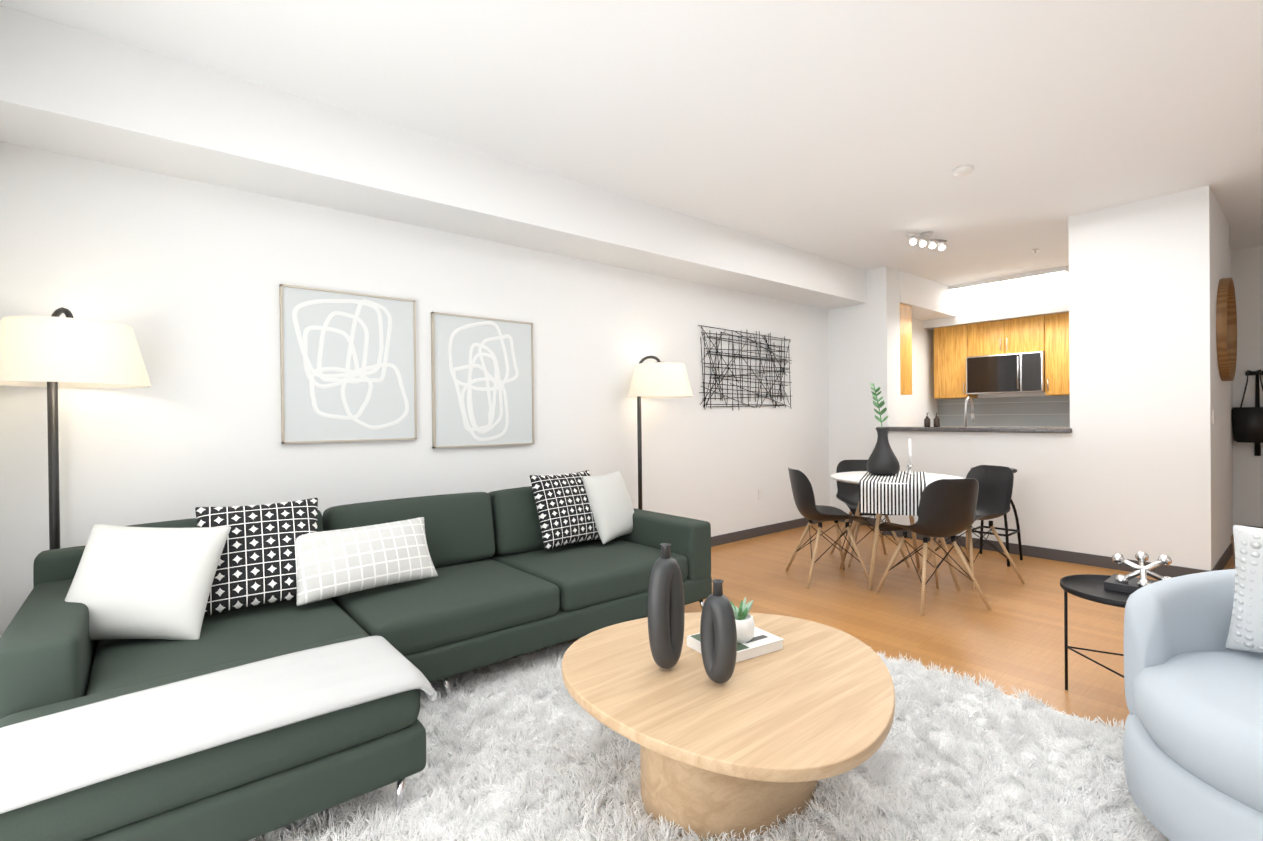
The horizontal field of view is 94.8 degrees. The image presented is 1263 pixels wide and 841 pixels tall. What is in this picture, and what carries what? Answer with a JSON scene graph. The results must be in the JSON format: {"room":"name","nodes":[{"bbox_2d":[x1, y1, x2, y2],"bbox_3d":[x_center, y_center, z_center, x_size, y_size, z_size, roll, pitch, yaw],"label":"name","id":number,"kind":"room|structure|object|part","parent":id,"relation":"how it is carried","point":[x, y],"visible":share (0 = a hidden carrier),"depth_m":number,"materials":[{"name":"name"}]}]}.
{"room":"living room","nodes":[
{"label":"living room","id":0,"kind":"room"},
{"bbox_2d":[0,141,829,636],"bbox_3d":[-0.243,-0.209,4.703,7.075,2.800,0.150,-1,0,-40],"label":"wall","id":1,"kind":"structure","parent":0,"point":[184,279],"depth_m":3.26,"materials":[{"name":"white paint"}]},
{"bbox_2d":[279,284,416,443],"bbox_3d":[-1.639,-0.313,3.411,0.730,0.870,0.037,-1,0,-40],"label":"picture","id":2,"kind":"object","parent":1,"relation":"attached to","point":[347,366],"visible":1,"depth_m":3.38,"materials":[{"name":"white paper"}]},
{"bbox_3d":[-1.915,-0.308,3.180,0.010,0.870,0.037,-1,0,-40],"label":"frame","id":3,"kind":"part","parent":2,"relation":"part of","materials":[{"name":"beige"}]},
{"bbox_3d":[-1.643,-0.743,3.409,0.730,0.010,0.037,-1,0,-40],"label":"frame","id":4,"kind":"part","parent":2,"relation":"part of","materials":[{"name":"beige"}]},
{"bbox_3d":[-1.634,0.117,3.413,0.730,0.010,0.037,-1,0,-40],"label":"frame","id":5,"kind":"part","parent":2,"relation":"part of","materials":[{"name":"beige"}]},
{"bbox_3d":[-1.363,-0.317,3.642,0.010,0.870,0.037,-1,0,-40],"label":"frame","id":6,"kind":"part","parent":2,"relation":"part of","materials":[{"name":"beige"}]},
{"bbox_2d":[431,312,533,447],"bbox_3d":[-0.994,-0.262,3.951,0.730,0.870,0.037,-1,0,-40],"label":"picture","id":7,"kind":"object","parent":1,"relation":"attached to","point":[482,376],"visible":1,"depth_m":3.92,"materials":[{"name":"white paper"}]},
{"bbox_3d":[-1.270,-0.258,3.720,0.010,0.870,0.037,-1,0,-40],"label":"frame","id":8,"kind":"part","parent":7,"relation":"part of","materials":[{"name":"beige"}]},
{"bbox_3d":[-0.999,-0.692,3.949,0.730,0.010,0.037,-1,0,-40],"label":"frame","id":9,"kind":"part","parent":7,"relation":"part of","materials":[{"name":"beige"}]},
{"bbox_3d":[-0.990,0.168,3.953,0.730,0.010,0.037,-1,0,-40],"label":"frame","id":10,"kind":"part","parent":7,"relation":"part of","materials":[{"name":"beige"}]},
{"bbox_3d":[-0.718,-0.266,4.182,0.010,0.870,0.037,-1,0,-40],"label":"frame","id":11,"kind":"part","parent":7,"relation":"part of","materials":[{"name":"beige"}]},
{"bbox_2d":[698,325,791,410],"bbox_3d":[1.171,-0.501,5.764,1.456,0.806,0.030,-1,0,-40],"label":"wall art","id":12,"kind":"object","parent":1,"relation":"attached to","point":[771,359],"visible":0.98,"depth_m":5.71,"materials":[{"name":"black metal"}]},
{"bbox_2d":[758,488,762,499],"bbox_3d":[1.315,0.752,5.903,0.075,0.115,0.006,-1,0,-40],"label":"electrical outlet","id":13,"kind":"object","parent":1,"relation":"attached to","point":[760,494],"visible":1,"depth_m":5.89,"materials":[{"name":"white"}]},
{"bbox_2d":[711,518,824,546],"bbox_3d":[-0.216,1.147,4.615,6.575,0.090,0.012,-1,0,-40],"label":"baseboard","id":14,"kind":"structure","parent":1,"relation":"attached to","point":[751,533],"depth_m":5.86,"materials":[{"name":"grey"}]},
{"bbox_2d":[0,5,955,319],"bbox_3d":[0.668,-1.439,4.917,8.375,0.360,0.700,-1,0,-40],"label":"ceiling beam","id":15,"kind":"structure","parent":0,"point":[66,89],"depth_m":3.03,"materials":[{"name":"white paint"}]},
{"bbox_2d":[0,0,1262,285],"bbox_3d":[2.930,-1.684,3.146,9.975,0.100,6.720,-1,0,-40],"label":"ceiling","id":16,"kind":"structure","parent":0,"point":[852,132],"depth_m":2.88,"materials":[{"name":"white paint"}]},
{"bbox_2d":[906,232,946,249],"bbox_3d":[2.594,-1.575,5.088,0.466,0.130,0.174,-1,0,-40],"label":"track spotlight","id":17,"kind":"object","parent":16,"relation":"attached to","point":[923,242],"visible":1,"depth_m":5.07,"materials":[{"name":"silver metal"}]},
{"bbox_2d":[953,165,973,175],"bbox_3d":[2.145,-1.613,3.754,0.120,0.030,0.120,-1,0,-40],"label":"smoke detector","id":18,"kind":"object","parent":16,"relation":"attached to","point":[963,170],"visible":1,"depth_m":3.73,"materials":[{"name":"white plastic"}]},
{"bbox_2d":[948,266,1068,292],"bbox_3d":[4.384,-1.640,6.843,0.280,0.056,1.280,-1,0,-40],"label":"fluorescent ceiling light","id":19,"kind":"object","parent":16,"relation":"attached to","point":[1021,277],"visible":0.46,"depth_m":6.70,"materials":[{"name":"white"}]},
{"bbox_2d":[828,266,900,517],"bbox_3d":[2.623,-0.248,6.556,0.300,2.800,0.690,-1,0,-40],"label":"wall","id":20,"kind":"structure","parent":0,"point":[864,346],"depth_m":6.40,"materials":[{"name":"white paint"}]},
{"bbox_2d":[838,515,875,526],"bbox_3d":[2.543,1.109,6.432,0.012,0.090,0.770,-1,0,-40],"label":"baseboard","id":21,"kind":"structure","parent":20,"relation":"attached to","point":[871,521],"depth_m":6.36,"materials":[{"name":"grey"}]},
{"bbox_2d":[510,521,1234,729],"bbox_3d":[2.960,1.216,3.161,9.975,0.100,6.720,-1,0,-40],"label":"floor","id":22,"kind":"structure","parent":0,"point":[1013,637],"depth_m":3.62,"materials":[{"name":"brown wood"}]},
{"bbox_2d":[0,307,151,549],"bbox_3d":[-2.372,0.370,2.468,0.524,1.709,0.524,-1,0,-40],"label":"floor lamp","id":23,"kind":"object","parent":22,"relation":"on","point":[53,352],"visible":0.71,"depth_m":2.34,"materials":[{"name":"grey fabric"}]},
{"bbox_3d":[-2.378,-0.280,2.465,0.524,0.260,0.524,-1,0,-40],"label":"lamp shade","id":24,"kind":"part","parent":23,"relation":"part of","materials":[{"name":"fabric"}]},
{"bbox_2d":[0,470,711,840],"bbox_3d":[-0.789,0.770,2.701,2.984,0.879,1.614,-1,0,-40],"label":"sofa","id":25,"kind":"object","parent":22,"relation":"on","point":[232,674],"visible":1,"depth_m":2.07,"materials":[{"name":"green fabric"}]},
{"bbox_3d":[-2.025,0.813,2.039,0.190,0.350,1.000,-1,0,-40],"label":"arm","id":26,"kind":"part","parent":25,"relation":"part of"},
{"bbox_2d":[65,524,230,639],"bbox_3d":[-1.814,0.599,2.165,0.500,0.460,0.180,3,-29,-12],"label":"pillow","id":27,"kind":"object","parent":25,"relation":"on","point":[132,583],"depth_m":2.11,"materials":[{"name":"white fabric"}]},
{"bbox_2d":[0,636,436,813],"bbox_3d":[-1.142,0.910,1.627,1.060,0.295,0.422,-1,0,-40],"label":"blanket","id":28,"kind":"object","parent":25,"relation":"on","point":[305,731],"depth_m":1.54,"materials":[{"name":"white fabric"}]},
{"bbox_3d":[-1.253,0.732,3.273,2.960,0.445,0.140,-1,0,-40],"label":"frame","id":29,"kind":"part","parent":25,"relation":"part of","materials":[{"name":"fabric"}]},
{"bbox_3d":[-0.713,1.145,1.790,0.051,0.137,0.052,-1,0,-40],"label":"leg","id":30,"kind":"part","parent":25,"relation":"part of","materials":[{"name":"silver metal"}]},
{"bbox_3d":[-0.928,0.874,2.841,0.870,0.187,0.820,-1,0,-40],"label":"seat","id":31,"kind":"part","parent":25,"relation":"part of","materials":[{"name":"fabric"}]},
{"bbox_3d":[-0.790,1.143,2.482,0.051,0.137,0.052,-1,0,-40],"label":"leg","id":32,"kind":"part","parent":25,"relation":"part of","materials":[{"name":"silver metal"}]},
{"bbox_3d":[-0.253,0.865,3.405,0.870,0.187,0.820,-1,0,-40],"label":"seat","id":33,"kind":"part","parent":25,"relation":"part of","materials":[{"name":"fabric"}]},
{"bbox_2d":[583,471,633,543],"bbox_3d":[-0.128,0.545,3.733,0.150,0.460,0.460,-23,-11,28],"label":"pillow","id":34,"kind":"object","parent":25,"relation":"on","point":[607,503],"depth_m":3.61,"materials":[{"name":"white fabric"}]},
{"bbox_3d":[0.098,0.782,3.818,0.190,0.350,1.000,-1,0,-40],"label":"arm","id":35,"kind":"part","parent":25,"relation":"part of"},
{"bbox_2d":[628,356,692,509],"bbox_3d":[0.236,0.332,4.665,0.524,1.710,0.524,-1,0,-40],"label":"floor lamp","id":36,"kind":"object","parent":22,"relation":"on","point":[658,379],"visible":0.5,"depth_m":4.49,"materials":[{"name":"grey"}]},
{"bbox_3d":[0.229,-0.318,4.662,0.524,0.260,0.524,-1,0,-40],"label":"lamp shade","id":37,"kind":"part","parent":36,"relation":"part of","materials":[{"name":"fabric"}]},
{"bbox_2d":[249,641,1169,840],"bbox_3d":[0.218,1.196,1.575,3.295,0.012,3.110,-1,0,-40],"label":"rug","id":38,"kind":"object","parent":22,"relation":"on","point":[526,747],"visible":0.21,"depth_m":1.90,"materials":[{"name":"white fur"}]},
{"bbox_2d":[562,612,894,840],"bbox_3d":[0.341,0.997,1.915,1.055,0.405,1.072,-1,0,-40],"label":"coffee table","id":39,"kind":"object","parent":38,"relation":"on","point":[754,743],"visible":0.88,"depth_m":1.66,"materials":[{"name":"brown wood"}]},
{"bbox_2d":[648,543,684,668],"bbox_3d":[0.111,0.595,1.860,0.139,0.396,0.072,-1,0,-40],"label":"vase","id":40,"kind":"object","parent":39,"relation":"on","point":[666,612],"visible":1,"depth_m":1.82,"materials":[{"name":"grey ceramic"}]},
{"bbox_2d":[700,579,736,682],"bbox_3d":[0.263,0.639,1.758,0.066,0.307,0.132,-1,0,-34],"label":"vase","id":41,"kind":"object","parent":39,"relation":"on","point":[718,636],"visible":1,"depth_m":1.72,"materials":[{"name":"grey ceramic"}]},
{"bbox_2d":[687,627,783,662],"bbox_3d":[0.362,0.776,2.030,0.266,0.035,0.204,-1,0,-31],"label":"book","id":42,"kind":"object","parent":39,"relation":"on","point":[762,642],"visible":0.5,"depth_m":1.99,"materials":[{"name":"white paper"}]},
{"bbox_2d":[691,634,748,650],"bbox_3d":[0.300,0.759,1.993,0.105,0.001,0.190,-1,0,-31],"label":"photo","id":43,"kind":"object","parent":42,"relation":"on","point":[695,638],"depth_m":1.99,"materials":[{"name":"green"}]},
{"bbox_2d":[730,597,754,642],"bbox_3d":[0.373,0.691,2.016,0.109,0.135,0.107,-1,0,-40],"label":"succulent pot","id":44,"kind":"object","parent":42,"relation":"on","point":[745,625],"visible":0.69,"depth_m":1.98,"materials":[{"name":"white ceramic"}]},
{"bbox_2d":[1123,525,1262,840],"bbox_3d":[1.839,0.746,1.454,0.934,0.881,0.938,-1,0,-40],"label":"armchair","id":45,"kind":"object","parent":38,"relation":"on","point":[1193,685],"visible":1,"depth_m":1.59,"materials":[{"name":"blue fabric"}]},
{"bbox_2d":[1133,651,1262,812],"bbox_3d":[1.810,0.809,1.444,0.850,0.195,0.850,-1,0,-40],"label":"cushion","id":46,"kind":"object","parent":45,"relation":"on","point":[1198,715],"depth_m":1.49,"materials":[{"name":"fabric"}]},
{"bbox_2d":[1225,525,1262,652],"bbox_3d":[1.964,0.504,1.617,0.450,0.450,0.130,0,18,38],"label":"pillow","id":47,"kind":"object","parent":45,"relation":"on","point":[1244,618],"depth_m":1.70,"materials":[{"name":"white fabric"}]},
{"bbox_2d":[785,467,872,588],"bbox_3d":[1.437,0.767,4.319,0.510,0.826,0.487,-1,0,-3],"label":"chair","id":48,"kind":"object","parent":22,"relation":"on","point":[804,500],"visible":1,"depth_m":4.20,"materials":[{"name":"black plastic"}]},
{"bbox_3d":[1.289,0.973,4.478,0.166,0.414,0.156,-1,0,-3],"label":"leg","id":49,"kind":"part","parent":48,"relation":"part of","materials":[{"name":"brown wood"}]},
{"bbox_3d":[1.304,0.975,4.147,0.166,0.414,0.156,-1,0,-3],"label":"leg","id":50,"kind":"part","parent":48,"relation":"part of","materials":[{"name":"brown wood"}]},
{"bbox_3d":[1.418,0.906,4.464,0.299,0.235,0.083,-1,0,-3],"label":"rod","id":51,"kind":"part","parent":48,"relation":"part of","materials":[{"name":"black metal"}]},
{"bbox_3d":[1.431,0.907,4.174,0.299,0.235,0.083,-1,0,-3],"label":"rod","id":52,"kind":"part","parent":48,"relation":"part of","materials":[{"name":"black metal"}]},
{"bbox_3d":[1.615,0.970,4.494,0.136,0.414,0.155,-1,0,-3],"label":"leg","id":53,"kind":"part","parent":48,"relation":"part of","materials":[{"name":"brown wood"}]},
{"bbox_3d":[1.505,0.906,4.177,0.282,0.235,0.083,-1,0,-3],"label":"rod","id":54,"kind":"part","parent":48,"relation":"part of","materials":[{"name":"black metal"}]},
{"bbox_3d":[1.630,0.971,4.163,0.136,0.414,0.155,-1,0,-3],"label":"leg","id":55,"kind":"part","parent":48,"relation":"part of","materials":[{"name":"brown wood"}]},
{"bbox_2d":[830,460,909,567],"bbox_3d":[1.973,0.758,4.861,0.487,0.826,0.510,-1,0,2],"label":"chair","id":56,"kind":"object","parent":22,"relation":"on","point":[847,494],"visible":0.35,"depth_m":5.02,"materials":[{"name":"black plastic"}]},
{"bbox_3d":[1.814,0.965,5.010,0.156,0.414,0.166,-1,0,2],"label":"leg","id":57,"kind":"part","parent":56,"relation":"part of","materials":[{"name":"brown wood"}]},
{"bbox_3d":[1.804,0.967,4.684,0.155,0.414,0.136,-1,0,2],"label":"leg","id":58,"kind":"part","parent":56,"relation":"part of","materials":[{"name":"brown wood"}]},
{"bbox_3d":[2.145,0.962,4.999,0.156,0.414,0.166,-1,0,2],"label":"leg","id":59,"kind":"part","parent":56,"relation":"part of","materials":[{"name":"brown wood"}]},
{"bbox_3d":[2.135,0.963,4.673,0.155,0.414,0.136,-1,0,2],"label":"leg","id":60,"kind":"part","parent":56,"relation":"part of","materials":[{"name":"brown wood"}]},
{"bbox_2d":[831,471,963,590],"bbox_3d":[1.955,0.793,4.303,1.019,0.763,0.900,-1,0,-40],"label":"dining table","id":61,"kind":"object","parent":22,"relation":"on","point":[899,493],"visible":0.85,"depth_m":3.97,"materials":[{"name":"white wood"}]},
{"bbox_3d":[1.746,0.808,4.533,0.042,0.735,0.260,-1,0,-40],"label":"leg","id":62,"kind":"part","parent":61,"relation":"part of","materials":[{"name":"brown wood"}]},
{"bbox_3d":[1.725,0.810,4.094,0.259,0.734,0.044,-1,0,-40],"label":"leg","id":63,"kind":"part","parent":61,"relation":"part of","materials":[{"name":"brown wood"}]},
{"bbox_2d":[866,383,899,474],"bbox_3d":[1.899,0.062,4.389,0.232,0.697,0.232,-1,0,-40],"label":"vase","id":64,"kind":"object","parent":61,"relation":"on","point":[882,459],"visible":0.98,"depth_m":4.34,"materials":[{"name":"black"}]},
{"bbox_3d":[1.859,-0.058,4.369,0.090,0.380,0.026,-1,0,-40],"label":"stem","id":65,"kind":"part","parent":64,"relation":"part of","materials":[{"name":"green plant"}]},
{"bbox_2d":[905,439,914,474],"bbox_3d":[2.116,0.274,4.414,0.070,0.270,0.070,-1,0,-40],"label":"candle holder","id":66,"kind":"object","parent":61,"relation":"on","point":[909,466],"visible":1,"depth_m":4.41,"materials":[{"name":"silver metal"}]},
{"bbox_2d":[908,439,910,464],"bbox_3d":[2.115,0.239,4.413,0.019,0.200,0.020,-1,0,-40],"label":"candle","id":67,"kind":"object","parent":66,"relation":"on","point":[909,440],"depth_m":4.41,"materials":[{"name":"white wax"}]},
{"bbox_3d":[2.186,0.803,4.513,0.259,0.734,0.044,-1,0,-40],"label":"leg","id":68,"kind":"part","parent":61,"relation":"part of","materials":[{"name":"brown wood"}]},
{"bbox_3d":[2.164,0.806,4.073,0.042,0.735,0.260,-1,0,-40],"label":"leg","id":69,"kind":"part","parent":61,"relation":"part of","materials":[{"name":"brown wood"}]},
{"bbox_2d":[875,478,991,615],"bbox_3d":[1.941,0.764,3.756,0.487,0.826,0.510,-1,0,-11],"label":"chair","id":70,"kind":"object","parent":22,"relation":"on","point":[947,507],"visible":1,"depth_m":3.57,"materials":[{"name":"black plastic"}]},
{"bbox_3d":[1.746,0.971,3.907,0.155,0.414,0.136,-1,0,-11],"label":"leg","id":71,"kind":"part","parent":70,"relation":"part of","materials":[{"name":"brown wood"}]},
{"bbox_3d":[1.788,0.905,3.789,0.083,0.235,0.282,-1,0,-11],"label":"rod","id":72,"kind":"part","parent":70,"relation":"part of","materials":[{"name":"black metal"}]},
{"bbox_3d":[1.874,0.904,3.913,0.294,0.235,0.071,-1,0,-11],"label":"rod","id":73,"kind":"part","parent":70,"relation":"part of","materials":[{"name":"black metal"}]},
{"bbox_3d":[1.802,0.906,3.716,0.083,0.235,0.299,-1,0,-11],"label":"rod","id":74,"kind":"part","parent":70,"relation":"part of","materials":[{"name":"black metal"}]},
{"bbox_3d":[1.806,0.972,3.586,0.156,0.414,0.166,-1,0,-11],"label":"leg","id":75,"kind":"part","parent":70,"relation":"part of","materials":[{"name":"brown wood"}]},
{"bbox_3d":[2.072,0.968,3.967,0.155,0.414,0.136,-1,0,-11],"label":"leg","id":76,"kind":"part","parent":70,"relation":"part of","materials":[{"name":"brown wood"}]},
{"bbox_3d":[1.926,0.905,3.631,0.294,0.235,0.088,-1,0,-11],"label":"rod","id":77,"kind":"part","parent":70,"relation":"part of","materials":[{"name":"black metal"}]},
{"bbox_3d":[2.002,0.904,3.645,0.294,0.235,0.088,-1,0,-11],"label":"rod","id":78,"kind":"part","parent":70,"relation":"part of","materials":[{"name":"black metal"}]},
{"bbox_3d":[2.087,0.902,3.769,0.083,0.235,0.299,-1,0,-11],"label":"rod","id":79,"kind":"part","parent":70,"relation":"part of","materials":[{"name":"black metal"}]},
{"bbox_3d":[2.132,0.969,3.647,0.156,0.414,0.166,-1,0,-11],"label":"leg","id":80,"kind":"part","parent":70,"relation":"part of","materials":[{"name":"brown wood"}]},
{"bbox_2d":[920,465,1024,589],"bbox_3d":[2.512,0.756,4.291,0.510,0.826,0.487,-1,0,-17],"label":"chair","id":81,"kind":"object","parent":22,"relation":"on","point":[995,491],"visible":0.69,"depth_m":4.32,"materials":[{"name":"black plastic"}]},
{"bbox_3d":[2.289,0.963,4.395,0.136,0.414,0.155,-1,0,-17],"label":"leg","id":82,"kind":"part","parent":81,"relation":"part of","materials":[{"name":"brown wood"}]},
{"bbox_3d":[2.600,0.959,4.492,0.166,0.414,0.156,-1,0,-17],"label":"leg","id":83,"kind":"part","parent":81,"relation":"part of","materials":[{"name":"brown wood"}]},
{"bbox_3d":[2.388,0.964,4.079,0.136,0.414,0.155,-1,0,-17],"label":"leg","id":84,"kind":"part","parent":81,"relation":"part of","materials":[{"name":"brown wood"}]},
{"bbox_3d":[2.499,0.896,4.135,0.282,0.235,0.083,-1,0,-17],"label":"rod","id":85,"kind":"part","parent":81,"relation":"part of","materials":[{"name":"black metal"}]},
{"bbox_3d":[2.640,0.894,4.291,0.088,0.235,0.294,-1,0,-17],"label":"rod","id":86,"kind":"part","parent":81,"relation":"part of","materials":[{"name":"black metal"}]},
{"bbox_3d":[2.570,0.895,4.157,0.299,0.235,0.083,-1,0,-17],"label":"rod","id":87,"kind":"part","parent":81,"relation":"part of","materials":[{"name":"black metal"}]},
{"bbox_3d":[2.699,0.960,4.176,0.166,0.414,0.156,-1,0,-17],"label":"leg","id":88,"kind":"part","parent":81,"relation":"part of","materials":[{"name":"brown wood"}]},
{"bbox_2d":[971,467,1022,566],"bbox_3d":[3.009,0.777,4.821,0.330,0.761,0.330,-1,0,-40],"label":"bar stool","id":89,"kind":"object","parent":22,"relation":"on","point":[1006,534],"visible":0.29,"depth_m":4.79,"materials":[{"name":"black metal"}]},
{"bbox_3d":[3.021,0.874,4.945,0.150,0.566,0.150,-1,0,-40],"label":"leg","id":90,"kind":"part","parent":89,"relation":"part of","materials":[{"name":"black metal"}]},
{"bbox_3d":[2.999,0.875,4.697,0.150,0.566,0.150,-1,0,-40],"label":"leg","id":91,"kind":"part","parent":89,"relation":"part of","materials":[{"name":"black metal"}]},
{"bbox_3d":[3.134,0.874,4.810,0.150,0.566,0.150,-1,0,-40],"label":"leg","id":92,"kind":"part","parent":89,"relation":"part of","materials":[{"name":"black metal"}]},
{"bbox_2d":[1060,551,1171,689],"bbox_3d":[2.010,0.861,2.354,0.438,0.638,0.439,-1,0,-40],"label":"side table","id":93,"kind":"object","parent":22,"relation":"on","point":[1116,590],"visible":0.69,"depth_m":2.38,"materials":[{"name":"black metal"}]},
{"bbox_3d":[1.903,0.932,2.542,0.012,0.495,0.012,-1,0,-40],"label":"leg","id":94,"kind":"part","parent":93,"relation":"part of","materials":[{"name":"black metal"}]},
{"bbox_2d":[1104,574,1156,593],"bbox_3d":[2.088,0.678,2.367,0.180,0.030,0.220,-1,0,-40],"label":"book","id":95,"kind":"object","parent":93,"relation":"on","point":[1125,586],"depth_m":2.37,"materials":[{"name":"grey paper"}]},
{"bbox_3d":[3.588,0.693,5.414,0.647,0.910,2.275,-1,0,-40],"label":"countertop","id":96,"kind":"structure","parent":22,"relation":"on","visible":0},
{"bbox_2d":[964,397,973,426],"bbox_3d":[3.431,-0.001,5.837,0.220,0.476,0.118,-1,0,-40],"label":"faucet","id":97,"kind":"object","parent":96,"relation":"on","point":[965,410],"visible":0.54,"depth_m":5.83,"materials":[{"name":"silver metal"}]},
{"bbox_2d":[900,318,936,426],"bbox_3d":[3.389,-0.260,7.354,1.900,2.800,0.150,-1,0,-40],"label":"wall","id":98,"kind":"structure","parent":0,"point":[918,404],"depth_m":7.58,"materials":[{"name":"white paint"}]},
{"bbox_2d":[900,303,911,394],"bbox_3d":[2.952,-0.797,6.648,0.325,1.010,0.365,-1,0,-40],"label":"upper cabinet","id":99,"kind":"object","parent":98,"relation":"attached to","point":[905,349],"visible":0.21,"depth_m":6.52,"materials":[{"name":"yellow wood"}]},
{"bbox_2d":[924,275,1068,329],"bbox_3d":[4.860,-1.446,6.745,0.400,0.453,2.680,-1,0,-40],"label":"wall","id":100,"kind":"structure","parent":0,"point":[1047,296],"depth_m":6.88,"materials":[{"name":"white paint"}]},
{"bbox_2d":[881,185,1213,570],"bbox_3d":[3.356,-0.248,5.050,0.150,2.800,2.400,-1,0,-40],"label":"wall","id":101,"kind":"structure","parent":0,"point":[1141,369],"depth_m":4.43,"materials":[{"name":"white paint"}]},
{"bbox_2d":[876,426,1071,432],"bbox_3d":[3.139,0.083,5.396,0.345,0.040,1.620,-1,0,-40],"label":"countertop","id":102,"kind":"structure","parent":101,"relation":"on","point":[1005,429],"depth_m":5.14,"materials":[{"name":"stone"}]},
{"bbox_2d":[924,413,929,426],"bbox_3d":[2.927,-0.007,5.747,0.058,0.138,0.056,-1,0,-40],"label":"soap bottle","id":103,"kind":"object","parent":102,"relation":"on","point":[926,421],"visible":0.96,"depth_m":5.72,"materials":[{"name":"black glass"}]},
{"bbox_2d":[933,413,939,426],"bbox_3d":[2.985,-0.007,5.678,0.058,0.138,0.056,-1,0,-40],"label":"soap bottle","id":104,"kind":"object","parent":102,"relation":"on","point":[936,421],"visible":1,"depth_m":5.66,"materials":[{"name":"black glass"}]},
{"bbox_2d":[882,530,1208,577],"bbox_3d":[3.308,1.108,5.005,0.012,0.090,2.400,-1,0,-40],"label":"baseboard","id":105,"kind":"structure","parent":101,"relation":"attached to","point":[1088,559],"depth_m":4.73,"materials":[{"name":"grey"}]},
{"bbox_2d":[937,246,1262,526],"bbox_3d":[5.867,-0.279,5.992,0.150,2.800,5.720,-1,0,-40],"label":"wall","id":106,"kind":"structure","parent":0,"point":[1247,271],"depth_m":5.68,"materials":[{"name":"white paint"}]},
{"bbox_2d":[933,324,977,398],"bbox_3d":[4.222,-0.752,7.571,0.327,0.924,0.410,-1,0,-40],"label":"upper cabinet","id":107,"kind":"object","parent":106,"relation":"attached to","point":[956,346],"depth_m":7.46,"materials":[{"name":"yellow wood"}]},
{"bbox_3d":[4.104,-0.750,7.473,0.020,0.918,0.404,-1,0,-40],"label":"door","id":108,"kind":"part","parent":107,"relation":"part of","materials":[{"name":"brown wood"}]},
{"bbox_2d":[938,395,1069,426],"bbox_3d":[5.021,-0.040,6.880,0.012,0.506,2.650,-1,0,-40],"label":"backsplash","id":109,"kind":"structure","parent":106,"relation":"attached to","point":[1042,411],"depth_m":7.24,"materials":[{"name":"tile"}]},
{"bbox_2d":[969,315,1044,356],"bbox_3d":[4.614,-1.009,7.098,0.327,0.414,0.820,-1,0,-40],"label":"upper cabinet","id":110,"kind":"object","parent":106,"relation":"attached to","point":[1027,334],"depth_m":6.96,"materials":[{"name":"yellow wood"}]},
{"bbox_3d":[4.365,-1.006,7.157,0.020,0.408,0.404,-1,0,-40],"label":"door","id":111,"kind":"part","parent":110,"relation":"part of","materials":[{"name":"brown wood"}]},
{"bbox_2d":[966,351,1044,394],"bbox_3d":[4.583,-0.564,7.071,0.420,0.465,0.810,-1,0,-40],"label":"microwave","id":112,"kind":"object","parent":110,"relation":"attached to","point":[1014,373],"visible":0.81,"depth_m":6.92,"materials":[{"name":"silver metal"}]},
{"bbox_3d":[4.378,-0.561,7.036,0.010,0.435,0.570,-1,0,-40],"label":"door","id":113,"kind":"part","parent":112,"relation":"part of","materials":[{"name":"black glass"}]},
{"bbox_3d":[4.535,-0.562,6.814,0.016,0.385,0.016,-1,0,-40],"label":"handle","id":114,"kind":"part","parent":112,"relation":"part of","materials":[{"name":"silver metal"}]},
{"bbox_3d":[4.636,-0.562,6.730,0.008,0.435,0.190,-1,0,-40],"label":"panel","id":115,"kind":"part","parent":112,"relation":"part of","materials":[{"name":"black"}]},
{"bbox_3d":[4.628,-1.007,6.843,0.020,0.408,0.404,-1,0,-40],"label":"door","id":116,"kind":"part","parent":110,"relation":"part of","materials":[{"name":"brown wood"}]},
{"bbox_2d":[1045,312,1069,395],"bbox_3d":[5.015,-0.755,6.624,0.327,0.924,0.420,-1,0,-40],"label":"upper cabinet","id":117,"kind":"object","parent":106,"relation":"attached to","point":[1057,382],"depth_m":6.59,"materials":[{"name":"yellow wood"}]},
{"bbox_3d":[4.897,-0.754,6.526,0.020,0.918,0.414,-1,0,-40],"label":"door","id":118,"kind":"part","parent":117,"relation":"part of","materials":[{"name":"brown wood"}]},
{"bbox_2d":[1231,369,1262,455],"bbox_3d":[6.003,-0.074,5.597,0.154,0.832,0.317,-1,0,-40],"label":"hanging bag","id":119,"kind":"object","parent":106,"relation":"hanging from","point":[1247,424],"visible":1,"depth_m":5.59,"materials":[{"name":"black leather"}]},
{"bbox_2d":[1212,192,1230,565],"bbox_3d":[4.598,-0.259,4.603,1.180,2.800,0.120,-1,0,-40],"label":"wall","id":120,"kind":"structure","parent":0,"point":[1221,425],"depth_m":4.47,"materials":[{"name":"white paint"}]},
{"bbox_2d":[1211,543,1232,570],"bbox_3d":[4.592,1.097,4.507,1.342,0.090,0.012,-1,0,-40],"label":"baseboard","id":121,"kind":"structure","parent":120,"relation":"attached to","point":[1221,563],"depth_m":4.52,"materials":[{"name":"grey"}]},
{"bbox_2d":[1216,277,1236,380],"bbox_3d":[4.657,-0.709,4.539,0.800,0.800,0.055,-1,0,-40],"label":"wall decor","id":122,"kind":"object","parent":120,"relation":"attached to","point":[1226,327],"visible":1,"depth_m":4.40,"materials":[{"name":"brown wood"}]},
{"label":"glass","id":123,"kind":"part","parent":122,"relation":"part of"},
{"bbox_2d":[1229,247,1232,535],"bbox_3d":[5.465,-0.272,5.421,1.200,2.800,0.120,-1,0,-40],"label":"wall","id":124,"kind":"structure","parent":0,"point":[1231,402],"depth_m":5.67,"materials":[{"name":"white paint"}]}
]}

